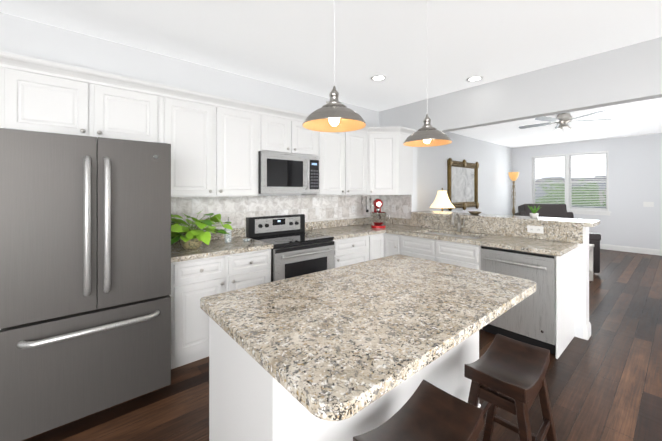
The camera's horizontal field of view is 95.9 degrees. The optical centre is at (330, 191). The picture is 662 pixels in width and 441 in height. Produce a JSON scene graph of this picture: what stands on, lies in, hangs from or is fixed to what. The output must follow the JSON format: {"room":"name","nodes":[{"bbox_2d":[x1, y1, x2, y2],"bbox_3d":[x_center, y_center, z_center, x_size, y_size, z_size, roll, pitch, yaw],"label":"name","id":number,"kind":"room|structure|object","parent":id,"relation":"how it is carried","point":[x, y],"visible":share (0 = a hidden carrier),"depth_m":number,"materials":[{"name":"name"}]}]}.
{"room":"kitchen","nodes":[
{"label":"kitchen","id":0,"kind":"room"},
{"bbox_2d":[0,12,379,222],"bbox_3d":[0.372,0.070,4.620,13.440,2.720,0.240,0,0,-40],"label":"wall","id":1,"kind":"structure","parent":0,"point":[18,35],"depth_m":2.73,"materials":[{"name":"white paint"}]},
{"bbox_2d":[0,59,163,142],"bbox_3d":[-1.892,-0.612,2.340,0.917,0.460,0.347,0,0,-40],"label":"upper cabinet","id":2,"kind":"object","parent":1,"relation":"attached to","point":[33,97],"depth_m":2.16,"materials":[{"name":"white wood"}]},
{"bbox_2d":[164,91,259,196],"bbox_3d":[-1.198,-0.394,2.929,0.903,0.895,0.347,0,0,-40],"label":"upper cabinet","id":3,"kind":"object","parent":1,"relation":"attached to","point":[217,143],"depth_m":2.77,"materials":[{"name":"white wood"}]},
{"bbox_2d":[171,195,378,236],"bbox_3d":[-0.442,0.293,3.793,3.163,0.473,0.006,0,0,-40],"label":"tile backsplash","id":4,"kind":"structure","parent":1,"relation":"attached to","point":[237,210],"depth_m":3.54,"materials":[{"name":"grey tile"}]},
{"bbox_2d":[260,107,319,155],"bbox_3d":[-0.562,-0.629,3.468,0.765,0.425,0.347,0,0,-40],"label":"upper cabinet","id":5,"kind":"object","parent":1,"relation":"attached to","point":[279,132],"depth_m":3.30,"materials":[{"name":"white wood"}]},
{"bbox_2d":[258,151,319,193],"bbox_3d":[-0.527,-0.192,3.427,0.759,0.442,0.452,0,0,-40],"label":"microwave","id":6,"kind":"object","parent":5,"relation":"attached to","point":[283,173],"visible":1,"depth_m":3.25,"materials":[{"name":"silver metal"}]},
{"bbox_2d":[315,207,319,215],"bbox_3d":[-0.181,0.270,4.003,0.070,0.115,0.008,0,0,-40],"label":"switch plate","id":7,"kind":"object","parent":1,"relation":"attached to","point":[317,209],"depth_m":4.00,"materials":[{"name":"white plastic"}]},
{"bbox_2d":[301,127,367,194],"bbox_3d":[0.067,-0.393,4.002,0.885,0.895,0.347,0,0,-40],"label":"upper cabinet","id":8,"kind":"object","parent":1,"relation":"attached to","point":[343,155],"depth_m":3.88,"materials":[{"name":"white wood"}]},
{"bbox_2d":[351,205,354,212],"bbox_3d":[0.329,0.270,4.437,0.070,0.115,0.007,0,0,-40],"label":"switch plate","id":9,"kind":"object","parent":1,"relation":"attached to","point":[352,206],"depth_m":4.43,"materials":[{"name":"white plastic"}]},
{"bbox_2d":[368,127,415,194],"bbox_3d":[0.742,-0.393,4.383,0.638,0.895,0.638,0,0,-40],"label":"upper cabinet","id":10,"kind":"object","parent":1,"relation":"attached to","point":[390,162],"depth_m":4.14,"materials":[{"name":"white wood"}]},
{"bbox_2d":[600,244,661,255],"bbox_3d":[6.377,1.367,7.732,0.014,0.130,2.960,0,0,-40],"label":"baseboard","id":11,"kind":"structure","parent":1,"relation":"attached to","point":[602,246],"depth_m":6.96,"materials":[{"name":"white wood"}]},
{"bbox_2d":[0,0,661,147],"bbox_3d":[2.215,-1.321,2.447,13.440,0.060,5.940,0,0,-40],"label":"ceiling","id":12,"kind":"structure","parent":0,"point":[412,51],"depth_m":2.54,"materials":[{"name":"white paint"}]},
{"bbox_2d":[302,0,365,131],"bbox_3d":[0.015,-0.798,1.408,0.300,0.985,0.300,0,0,-40],"label":"pendant light","id":13,"kind":"object","parent":12,"relation":"hanging from","point":[333,114],"visible":1,"depth_m":1.39,"materials":[{"name":"silver metal"}]},
{"bbox_2d":[371,75,385,80],"bbox_3d":[0.541,-1.285,3.401,0.176,0.009,0.176,0,0,-40],"label":"recessed light","id":14,"kind":"object","parent":12,"relation":"in","point":[378,78],"visible":1,"depth_m":3.39,"materials":[{"name":"white"}]},
{"bbox_2d":[403,114,451,146],"bbox_3d":[0.618,-0.798,1.919,0.300,0.985,0.300,0,0,-40],"label":"pendant light","id":15,"kind":"object","parent":12,"relation":"hanging from","point":[427,134],"visible":1,"depth_m":1.88,"materials":[{"name":"silver metal"}]},
{"bbox_2d":[466,76,482,81],"bbox_3d":[1.650,-1.285,3.423,0.176,0.009,0.176,0,0,-40],"label":"recessed light","id":16,"kind":"object","parent":12,"relation":"in","point":[474,78],"visible":0.98,"depth_m":3.41,"materials":[{"name":"white"}]},
{"bbox_2d":[518,110,610,138],"bbox_3d":[3.874,-1.096,5.052,1.286,0.385,1.233,0,0,-40],"label":"ceiling fan","id":17,"kind":"object","parent":12,"relation":"hanging from","point":[562,120],"visible":1,"depth_m":4.94,"materials":[{"name":"silver metal"}]},
{"bbox_2d":[22,249,661,440],"bbox_3d":[2.215,1.458,2.445,13.440,0.060,5.940,0,0,-40],"label":"floor","id":18,"kind":"structure","parent":0,"point":[604,382],"depth_m":2.15,"materials":[{"name":"brown wood"}]},
{"bbox_2d":[0,128,170,440],"bbox_3d":[-1.689,0.540,2.132,0.830,1.777,0.860,0,0,-40],"label":"refrigerator","id":19,"kind":"object","parent":18,"relation":"on","point":[85,275],"visible":1,"depth_m":1.79,"materials":[{"name":"grey metal"}]},
{"bbox_2d":[169,249,270,368],"bbox_3d":[-1.097,0.989,2.809,0.888,0.879,0.658,0,0,-40],"label":"base cabinet","id":20,"kind":"object","parent":18,"relation":"on","point":[194,282],"visible":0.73,"depth_m":2.45,"materials":[{"name":"white wood"}]},
{"bbox_2d":[171,228,272,262],"bbox_3d":[-1.099,0.479,2.810,0.890,0.140,0.654,0,0,-40],"label":"countertop","id":21,"kind":"structure","parent":20,"relation":"on","point":[217,246],"depth_m":2.72,"materials":[{"name":"stone"}]},
{"bbox_2d":[171,209,232,248],"bbox_3d":[-1.180,0.343,2.696,0.580,0.329,0.668,0,0,-40],"label":"potted plant","id":22,"kind":"object","parent":21,"relation":"on","point":[189,237],"visible":0.98,"depth_m":2.55,"materials":[{"name":"green plant"}]},
{"bbox_2d":[225,217,231,241],"bbox_3d":[-1.026,0.379,2.975,0.066,0.258,0.066,0,0,-40],"label":"oil bottle","id":23,"kind":"object","parent":21,"relation":"on","point":[228,237],"visible":0.73,"depth_m":2.95,"materials":[{"name":"ceramic"}]},
{"bbox_2d":[246,214,334,281],"bbox_3d":[-0.431,0.862,3.304,0.756,1.135,0.708,0,0,-40],"label":"range","id":24,"kind":"object","parent":18,"relation":"on","point":[297,250],"visible":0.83,"depth_m":3.20,"materials":[{"name":"silver metal"}]},
{"bbox_2d":[203,310,480,440],"bbox_3d":[0.168,0.988,1.659,1.484,0.879,0.671,0,0,-40],"label":"kitchen island","id":25,"kind":"object","parent":18,"relation":"on","point":[245,404],"depth_m":1.20,"materials":[{"name":"white wood"}]},
{"bbox_2d":[200,254,535,433],"bbox_3d":[0.271,0.528,1.545,1.540,0.040,0.970,0,0,-40],"label":"island countertop","id":26,"kind":"structure","parent":25,"relation":"on","point":[338,341],"depth_m":1.17,"materials":[{"name":"beige stone"}]},
{"bbox_2d":[333,235,368,267],"bbox_3d":[0.045,0.990,3.798,0.599,0.880,0.628,0,0,-40],"label":"base cabinet","id":27,"kind":"object","parent":18,"relation":"on","point":[352,250],"depth_m":3.56,"materials":[{"name":"white wood"}]},
{"bbox_2d":[369,233,384,259],"bbox_3d":[0.394,0.990,4.094,0.316,0.880,0.628,0,0,-40],"label":"base cabinet","id":28,"kind":"object","parent":18,"relation":"on","point":[376,241],"depth_m":3.86,"materials":[{"name":"white wood"}]},
{"bbox_2d":[385,233,396,256],"bbox_3d":[1.021,0.990,4.059,0.632,0.880,0.265,0,0,-40],"label":"base cabinet","id":29,"kind":"object","parent":18,"relation":"on","point":[390,239],"depth_m":3.87,"materials":[{"name":"white wood"}]},
{"bbox_2d":[353,379,483,440],"bbox_3d":[0.314,1.113,1.030,0.440,0.628,0.371,0,0,-43],"label":"stool","id":30,"kind":"object","parent":18,"relation":"on","point":[427,411],"visible":1,"depth_m":1.08,"materials":[{"name":"brown wood"}]},
{"bbox_2d":[397,232,482,329],"bbox_3d":[1.425,0.990,3.583,0.632,0.880,0.983,0,0,-40],"label":"base cabinet","id":31,"kind":"object","parent":18,"relation":"on","point":[454,253],"depth_m":3.35,"materials":[{"name":"white wood"}]},
{"bbox_2d":[305,219,406,239],"bbox_3d":[0.260,0.479,3.750,0.862,0.140,0.979,0,0,-40],"label":"countertop","id":32,"kind":"structure","parent":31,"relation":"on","point":[344,228],"depth_m":3.95,"materials":[{"name":"stone"}]},
{"bbox_2d":[355,218,566,255],"bbox_3d":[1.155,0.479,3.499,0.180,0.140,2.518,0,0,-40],"label":"countertop","id":33,"kind":"structure","parent":31,"relation":"on","point":[560,236],"depth_m":3.20,"materials":[{"name":"stone"}]},
{"bbox_2d":[370,198,389,227],"bbox_3d":[0.667,0.306,4.247,0.337,0.405,0.337,0,0,-40],"label":"stand mixer","id":34,"kind":"object","parent":33,"relation":"on","point":[378,217],"visible":1,"depth_m":4.10,"materials":[{"name":"red metal"}]},
{"bbox_2d":[451,212,464,231],"bbox_3d":[1.562,0.386,3.679,0.219,0.246,0.095,0,0,-40],"label":"faucet","id":35,"kind":"object","parent":33,"relation":"on","point":[459,226],"visible":1,"depth_m":3.71,"materials":[{"name":"silver metal"}]},
{"bbox_2d":[386,211,599,243],"bbox_3d":[1.742,0.426,3.919,0.514,0.248,2.638,0,0,-40],"label":"countertop","id":36,"kind":"structure","parent":31,"relation":"on","point":[573,228],"depth_m":3.36,"materials":[{"name":"stone"}]},
{"bbox_2d":[468,211,480,214],"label":"decor","id":37,"kind":"object","parent":36,"relation":"on","point":[471,212],"depth_m":3.81,"materials":[{"name":"brown ceramic"}]},
{"bbox_2d":[528,205,540,217],"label":"decor","id":38,"kind":"object","parent":36,"relation":"on","point":[533,214],"depth_m":3.34,"materials":[{"name":"white plastic"}]},
{"bbox_2d":[464,333,556,440],"bbox_3d":[0.859,1.114,1.440,0.440,0.628,0.371,0,0,-43],"label":"stool","id":39,"kind":"object","parent":18,"relation":"on","point":[515,370],"visible":0.94,"depth_m":1.40,"materials":[{"name":"brown wood"}]},
{"bbox_2d":[508,172,518,214],"bbox_3d":[4.850,0.468,7.920,0.280,1.930,0.276,0,0,-40],"label":"floor lamp","id":40,"kind":"object","parent":18,"relation":"on","point":[513,176],"visible":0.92,"depth_m":7.89,"materials":[{"name":"brown metal"}]},
{"bbox_2d":[481,246,555,354],"bbox_3d":[1.909,0.993,2.944,0.653,0.872,0.612,0,0,-40],"label":"dishwasher","id":41,"kind":"object","parent":18,"relation":"on","point":[531,319],"visible":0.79,"depth_m":2.68,"materials":[{"name":"silver metal"}]},
{"bbox_2d":[514,204,600,272],"bbox_3d":[4.204,0.828,5.676,0.980,1.146,1.087,0,0,10],"label":"recliner","id":42,"kind":"object","parent":18,"relation":"on","point":[553,210],"visible":0.21,"depth_m":5.84,"materials":[{"name":"grey leather"}]},
{"bbox_2d":[589,244,593,280],"bbox_3d":[3.912,1.140,4.789,0.420,0.580,0.420,0,0,-40],"label":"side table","id":43,"kind":"object","parent":18,"relation":"on","point":[591,246],"visible":0.19,"depth_m":4.75,"materials":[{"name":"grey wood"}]},
{"bbox_3d":[1.909,1.113,5.319,0.550,0.635,0.520,0,0,-40],"label":"end table","id":44,"kind":"object","parent":18,"relation":"on","visible":0},
{"bbox_2d":[430,188,454,210],"bbox_3d":[1.992,0.368,5.338,0.430,0.852,0.430,0,0,-40],"label":"table lamp","id":45,"kind":"object","parent":44,"relation":"on","point":[442,201],"visible":0.65,"depth_m":5.24,"materials":[{"name":"white fabric"}]},
{"bbox_2d":[380,37,661,338],"bbox_3d":[2.641,0.069,2.748,0.140,2.720,5.550,0,0,-40],"label":"wall","id":46,"kind":"structure","parent":0,"point":[627,74],"depth_m":4.78,"materials":[{"name":"white paint"}]},
{"bbox_2d":[380,195,411,218],"bbox_3d":[0.984,0.233,4.586,0.006,0.352,0.596,0,0,-40],"label":"tile backsplash","id":47,"kind":"structure","parent":46,"relation":"attached to","point":[398,201],"depth_m":4.55,"materials":[{"name":"grey tile"}]},
{"bbox_2d":[403,205,407,212],"bbox_3d":[1.106,0.270,4.430,0.008,0.115,0.070,0,0,-40],"label":"switch plate","id":48,"kind":"object","parent":46,"relation":"attached to","point":[405,207],"depth_m":4.43,"materials":[{"name":"white plastic"}]},
{"bbox_2d":[447,158,478,210],"bbox_3d":[3.057,-0.143,6.849,1.480,1.170,0.071,0,0,-40],"label":"picture frame","id":49,"kind":"object","parent":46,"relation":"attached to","point":[462,184],"visible":0.94,"depth_m":6.81,"materials":[{"name":"brown wood"}]},
{"bbox_2d":[527,225,543,233],"bbox_3d":[2.163,0.407,3.159,0.007,0.075,0.145,0,0,-40],"label":"switch plate","id":50,"kind":"object","parent":46,"relation":"attached to","point":[534,229],"depth_m":3.16,"materials":[{"name":"white plastic"}]},
{"bbox_2d":[532,151,607,211],"bbox_3d":[6.294,-0.242,7.932,0.115,1.488,1.608,0,0,-40],"label":"window","id":51,"kind":"structure","parent":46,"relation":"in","point":[567,182],"depth_m":7.91,"materials":[{"name":"white"}]},
{"bbox_2d":[533,151,607,210],"bbox_3d":[6.276,-0.242,7.916,0.040,1.462,1.570,0,0,-40],"label":"window blinds","id":52,"kind":"object","parent":51,"relation":"attached to","point":[578,155],"visible":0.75,"depth_m":7.81,"materials":[{"name":"white plastic"}]},
{"bbox_2d":[583,227,590,337],"bbox_3d":[1.701,0.886,3.960,0.034,1.088,2.666,0,0,-40],"label":"wall","id":53,"kind":"structure","parent":46,"relation":"attached to","point":[586,329],"depth_m":2.88,"materials":[{"name":"white paint"}]},
{"bbox_2d":[643,202,653,206],"bbox_3d":[7.199,0.302,6.765,0.008,0.115,0.162,0,0,-40],"label":"switch plate","id":54,"kind":"object","parent":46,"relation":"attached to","point":[645,204],"depth_m":6.76,"materials":[{"name":"white plastic"}]},
{"bbox_2d":[567,210,610,215],"bbox_3d":[6.232,0.549,7.879,0.045,0.096,1.710,0,0,-40],"label":"window sill","id":55,"kind":"structure","parent":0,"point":[591,212],"depth_m":7.51,"materials":[{"name":"white"}]},
{"label":"outside","id":56,"kind":"structure","parent":0,"visible":0},
{"bbox_2d":[535,154,605,207],"bbox_3d":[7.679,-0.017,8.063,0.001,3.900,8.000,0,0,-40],"label":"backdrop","id":57,"kind":"structure","parent":56,"point":[573,180],"depth_m":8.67,"materials":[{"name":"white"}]}
]}

